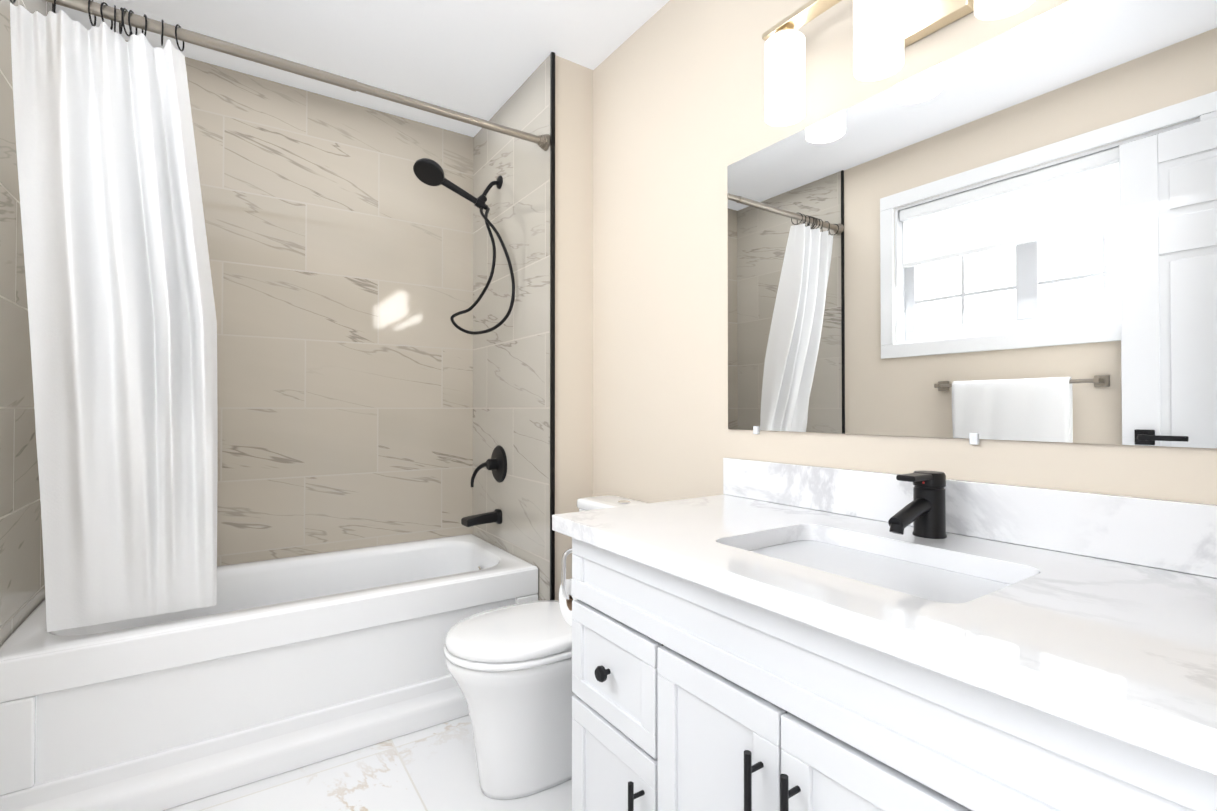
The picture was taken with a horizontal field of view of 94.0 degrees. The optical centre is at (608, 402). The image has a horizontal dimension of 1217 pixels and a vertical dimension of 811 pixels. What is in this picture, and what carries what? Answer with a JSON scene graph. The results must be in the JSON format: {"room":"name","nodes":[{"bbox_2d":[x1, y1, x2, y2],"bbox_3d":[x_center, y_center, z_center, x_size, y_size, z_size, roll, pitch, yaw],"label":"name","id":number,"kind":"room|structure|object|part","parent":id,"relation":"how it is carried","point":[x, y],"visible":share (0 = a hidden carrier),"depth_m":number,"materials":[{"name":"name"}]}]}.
{"room":"bathroom","nodes":[
{"label":"bathroom","id":0,"kind":"room"},
{"bbox_2d":[55,0,668,136],"bbox_3d":[-0.496,-1.474,1.331,2.528,0.100,3.620,0,-1,-34],"label":"ceiling","id":1,"kind":"structure","parent":0,"point":[483,59],"depth_m":2.21,"materials":[{"name":"white paint"}]},
{"bbox_2d":[163,715,571,810],"bbox_3d":[-0.496,1.226,1.303,2.528,0.100,3.620,0,-1,-34],"label":"floor","id":2,"kind":"structure","parent":0,"point":[433,768],"depth_m":1.75,"materials":[{"name":"tile"}]},
{"bbox_2d":[0,534,537,810],"bbox_3d":[-1.155,0.929,2.207,1.595,0.508,0.786,0,-1,-34],"label":"bathtub","id":3,"kind":"object","parent":2,"relation":"on","point":[262,669],"visible":0.73,"depth_m":1.80,"materials":[{"name":"white ceramic"}]},
{"bbox_2d":[444,495,647,799],"bbox_3d":[-0.173,0.764,1.865,0.730,0.831,0.414,0,-1,-34],"label":"toilet","id":4,"kind":"object","parent":2,"relation":"on","point":[509,667],"visible":0.4,"depth_m":1.68,"materials":[{"name":"white ceramic"}]},
{"bbox_3d":[-0.273,0.745,1.798,0.488,0.019,0.394,0,-1,-34],"label":"seat","id":5,"kind":"part","parent":4,"relation":"part of","materials":[{"name":"white plastic"}]},
{"bbox_3d":[-0.271,0.713,1.799,0.484,0.036,0.388,0,-1,-34],"label":"lid","id":6,"kind":"part","parent":4,"relation":"part of","materials":[{"name":"white plastic"}]},
{"bbox_3d":[0.056,0.375,2.024,0.178,0.037,0.414,0,-1,-34],"label":"tank lid","id":7,"kind":"part","parent":4,"relation":"part of","materials":[{"name":"white ceramic"}]},
{"bbox_2d":[552,526,1216,810],"bbox_3d":[0.488,0.741,1.023,0.613,0.860,1.286,0,-1,-34],"label":"bathroom vanity","id":8,"kind":"object","parent":2,"relation":"on","point":[757,635],"depth_m":0.85,"materials":[{"name":"white wood"}]},
{"bbox_2d":[559,548,576,625],"bbox_3d":[-0.052,0.479,1.526,0.155,0.222,0.145,0,-1,-34],"label":"toilet paper holder","id":9,"kind":"object","parent":8,"relation":"attached to","point":[566,597],"visible":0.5,"depth_m":1.51,"materials":[{"name":"silver metal"}]},
{"bbox_3d":[-0.012,0.597,1.254,0.031,0.034,0.034,0,-1,-34],"label":"knob","id":10,"kind":"part","parent":8,"relation":"part of","materials":[{"name":"black metal"}]},
{"bbox_3d":[0.008,0.895,1.267,0.020,0.350,0.325,0,-1,-34],"label":"door","id":11,"kind":"part","parent":8,"relation":"part of","materials":[{"name":"white wood"}]},
{"bbox_3d":[0.008,0.598,1.270,0.020,0.225,0.325,0,-1,-34],"label":"drawer","id":12,"kind":"part","parent":8,"relation":"part of","materials":[{"name":"white wood"}]},
{"bbox_3d":[0.058,0.794,1.149,0.032,0.009,0.009,0,-1,-34],"label":"pull post","id":13,"kind":"part","parent":8,"relation":"part of","materials":[{"name":"black metal"}]},
{"bbox_3d":[0.187,0.775,1.004,0.020,0.585,0.297,0,-1,-34],"label":"door","id":14,"kind":"part","parent":8,"relation":"part of","materials":[{"name":"white wood"}]},
{"bbox_3d":[0.231,0.577,0.896,0.032,0.009,0.009,0,-1,-34],"label":"pull post","id":15,"kind":"part","parent":8,"relation":"part of","materials":[{"name":"black metal"}]},
{"bbox_3d":[0.270,0.576,0.838,0.032,0.009,0.009,0,-1,-34],"label":"pull post","id":16,"kind":"part","parent":8,"relation":"part of","materials":[{"name":"black metal"}]},
{"bbox_3d":[0.356,0.773,0.755,0.020,0.585,0.297,0,-1,-34],"label":"door","id":17,"kind":"part","parent":8,"relation":"part of","materials":[{"name":"white wood"}]},
{"bbox_2d":[552,494,1216,757],"bbox_3d":[0.486,0.292,1.028,0.615,0.038,1.328,0,-1,-34],"label":"countertop","id":18,"kind":"structure","parent":8,"relation":"on","point":[1123,641],"depth_m":0.77,"materials":[{"name":"white stone"}]},
{"bbox_2d":[752,534,1011,601],"bbox_3d":[0.458,0.379,1.028,0.347,0.160,0.496,0,-1,-34],"label":"sink","id":19,"kind":"object","parent":18,"relation":"in","point":[948,580],"depth_m":1.08,"materials":[{"name":"white ceramic"}]},
{"bbox_2d":[884,471,955,537],"bbox_3d":[0.619,0.208,1.143,0.169,0.132,0.061,0,-1,-34],"label":"faucet","id":20,"kind":"object","parent":18,"relation":"on","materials":[{"name":"black metal"}]},
{"bbox_2d":[555,55,592,599],"bbox_3d":[-0.326,-0.109,2.746,0.342,2.600,0.870,0,-1,-34],"label":"wall","id":21,"kind":"structure","parent":0,"point":[573,282],"depth_m":2.35,"materials":[{"name":"beige paint"}]},
{"bbox_2d":[473,55,549,600],"bbox_3d":[-0.469,-0.110,2.641,0.012,2.600,0.858,0,-1,-34],"label":"wall tile","id":22,"kind":"structure","parent":21,"relation":"attached to","point":[511,385],"depth_m":2.55,"materials":[{"name":"beige tile"}]},
{"bbox_2d":[43,0,549,150],"bbox_3d":[-0.913,-1.068,1.872,1.597,0.064,0.064,0,-1,-34],"label":"shower rod","id":23,"kind":"object","parent":22,"relation":"attached to","point":[542,142],"visible":1,"depth_m":1.79,"materials":[{"name":"silver metal"}]},
{"bbox_2d":[10,0,217,631],"bbox_3d":[-1.399,-0.215,1.642,0.445,1.755,0.267,0,-1,-34],"label":"shower curtain","id":24,"kind":"object","parent":23,"relation":"hanging from","point":[122,318],"visible":1,"depth_m":1.64,"materials":[{"name":"white fabric"}]},
{"bbox_2d":[413,158,514,334],"bbox_3d":[-0.662,-0.701,2.562,0.403,0.768,0.346,0,-1,-34],"label":"shower head","id":25,"kind":"object","parent":22,"relation":"attached to","point":[428,171],"visible":1,"depth_m":2.57},
{"bbox_3d":[-0.666,-0.964,2.610,0.234,0.113,0.035,0,-1,-34],"label":"handle","id":26,"kind":"part","parent":25,"relation":"part of","materials":[{"name":"black metal"}]},
{"bbox_3d":[-0.563,-1.002,2.680,0.091,0.109,0.019,0,-1,-34],"label":"arm","id":27,"kind":"part","parent":25,"relation":"part of"},
{"bbox_2d":[461,509,501,526],"bbox_3d":[-0.589,0.538,2.646,0.172,0.068,0.084,0,-1,-34],"label":"tub spout","id":28,"kind":"object","parent":22,"relation":"attached to","point":[495,515],"visible":1,"depth_m":2.63,"materials":[{"name":"black metal"}]},
{"bbox_2d":[471,445,506,486],"bbox_3d":[-0.568,0.305,2.678,0.104,0.204,0.202,0,-1,-34],"label":"tub valve","id":29,"kind":"object","parent":22,"relation":"attached to","point":[496,463],"visible":1,"depth_m":2.66,"materials":[{"name":"black metal"}]},
{"bbox_3d":[-0.607,0.343,2.703,0.068,0.128,0.117,0,-1,-34],"label":"tub valve lever","id":30,"kind":"part","parent":29,"relation":"part of","materials":[{"name":"black metal"}]},
{"bbox_3d":[-0.543,0.290,2.680,0.061,0.176,0.176,0,-1,-34],"label":"tub valve plate","id":31,"kind":"part","parent":29,"relation":"part of","materials":[{"name":"black metal"}]},
{"bbox_2d":[550,52,554,599],"bbox_3d":[-0.225,-0.114,2.281,0.016,2.600,0.012,0,-1,-34],"label":"trim","id":32,"kind":"structure","parent":21,"relation":"attached to","point":[552,318],"depth_m":2.28,"materials":[{"name":"black metal"}]},
{"bbox_2d":[593,0,1216,504],"bbox_3d":[0.646,-0.122,1.483,0.150,2.600,2.312,0,-1,-34],"label":"wall","id":33,"kind":"structure","parent":0,"point":[679,124],"depth_m":1.86,"materials":[{"name":"beige paint"}]},
{"bbox_2d":[762,0,841,126],"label":"sconce","id":34,"kind":"object","parent":33,"relation":"attached to","point":[785,46],"depth_m":1.43,"materials":[{"name":"white glass"}]},
{"bbox_3d":[0.457,-0.840,1.472,0.102,0.200,0.102,0,-1,-34],"label":"lamp shade","id":35,"kind":"part","parent":34,"relation":"part of","materials":[{"name":"white glass"}]},
{"bbox_2d":[853,0,1034,81],"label":"sconce","id":36,"kind":"object","parent":33,"relation":"attached to","point":[886,33],"depth_m":1.22,"materials":[{"name":"white glass"}]},
{"bbox_3d":[0.600,-0.843,1.262,0.102,0.200,0.102,0,-1,-34],"label":"lamp shade","id":37,"kind":"part","parent":36,"relation":"part of","materials":[{"name":"white glass"}]},
{"bbox_3d":[0.699,-0.942,1.248,0.035,0.255,0.180,0,-1,-34],"label":"plate","id":38,"kind":"part","parent":36,"relation":"part of","materials":[{"name":"gold metal"}]},
{"bbox_3d":[0.739,-0.845,1.056,0.102,0.200,0.102,0,-1,-34],"label":"lamp shade","id":39,"kind":"part","parent":36,"relation":"part of","materials":[{"name":"white glass"}]},
{"bbox_2d":[723,458,1216,577],"bbox_3d":[0.732,0.218,1.196,0.021,0.112,1.327,0,-1,-34],"label":"backsplash","id":40,"kind":"structure","parent":33,"relation":"attached to","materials":[{"name":"stone"}]},
{"bbox_2d":[727,0,1216,447],"bbox_3d":[0.733,-0.325,1.212,0.011,0.824,1.302,0,-1,-34],"label":"mirror","id":41,"kind":"object","parent":33,"relation":"attached to","point":[1011,234],"visible":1,"depth_m":1.13,"materials":[{"name":"clear glass"}]},
{"bbox_3d":[-1.389,-0.110,2.634,2.528,2.600,0.138,0,-1,-34],"label":"wall","id":42,"kind":"structure","parent":0,"visible":0},
{"bbox_2d":[87,29,473,565],"bbox_3d":[-1.380,-0.111,2.550,1.599,2.600,0.012,0,-1,-34],"label":"wall tile","id":43,"kind":"structure","parent":42,"relation":"attached to","point":[339,234],"depth_m":2.62,"materials":[{"name":"beige tile"}]},
{"bbox_3d":[-1.258,-0.129,0.801,0.138,2.600,3.320,0,-1,-34],"label":"wall","id":44,"kind":"structure","parent":0,"visible":0},
{"bbox_2d":[0,0,56,645],"bbox_3d":[-1.808,-0.119,1.746,0.012,2.600,0.838,0,-1,-34],"label":"wall tile","id":45,"kind":"structure","parent":44,"relation":"attached to","point":[22,588],"depth_m":1.68,"materials":[{"name":"beige tile"}]}
]}

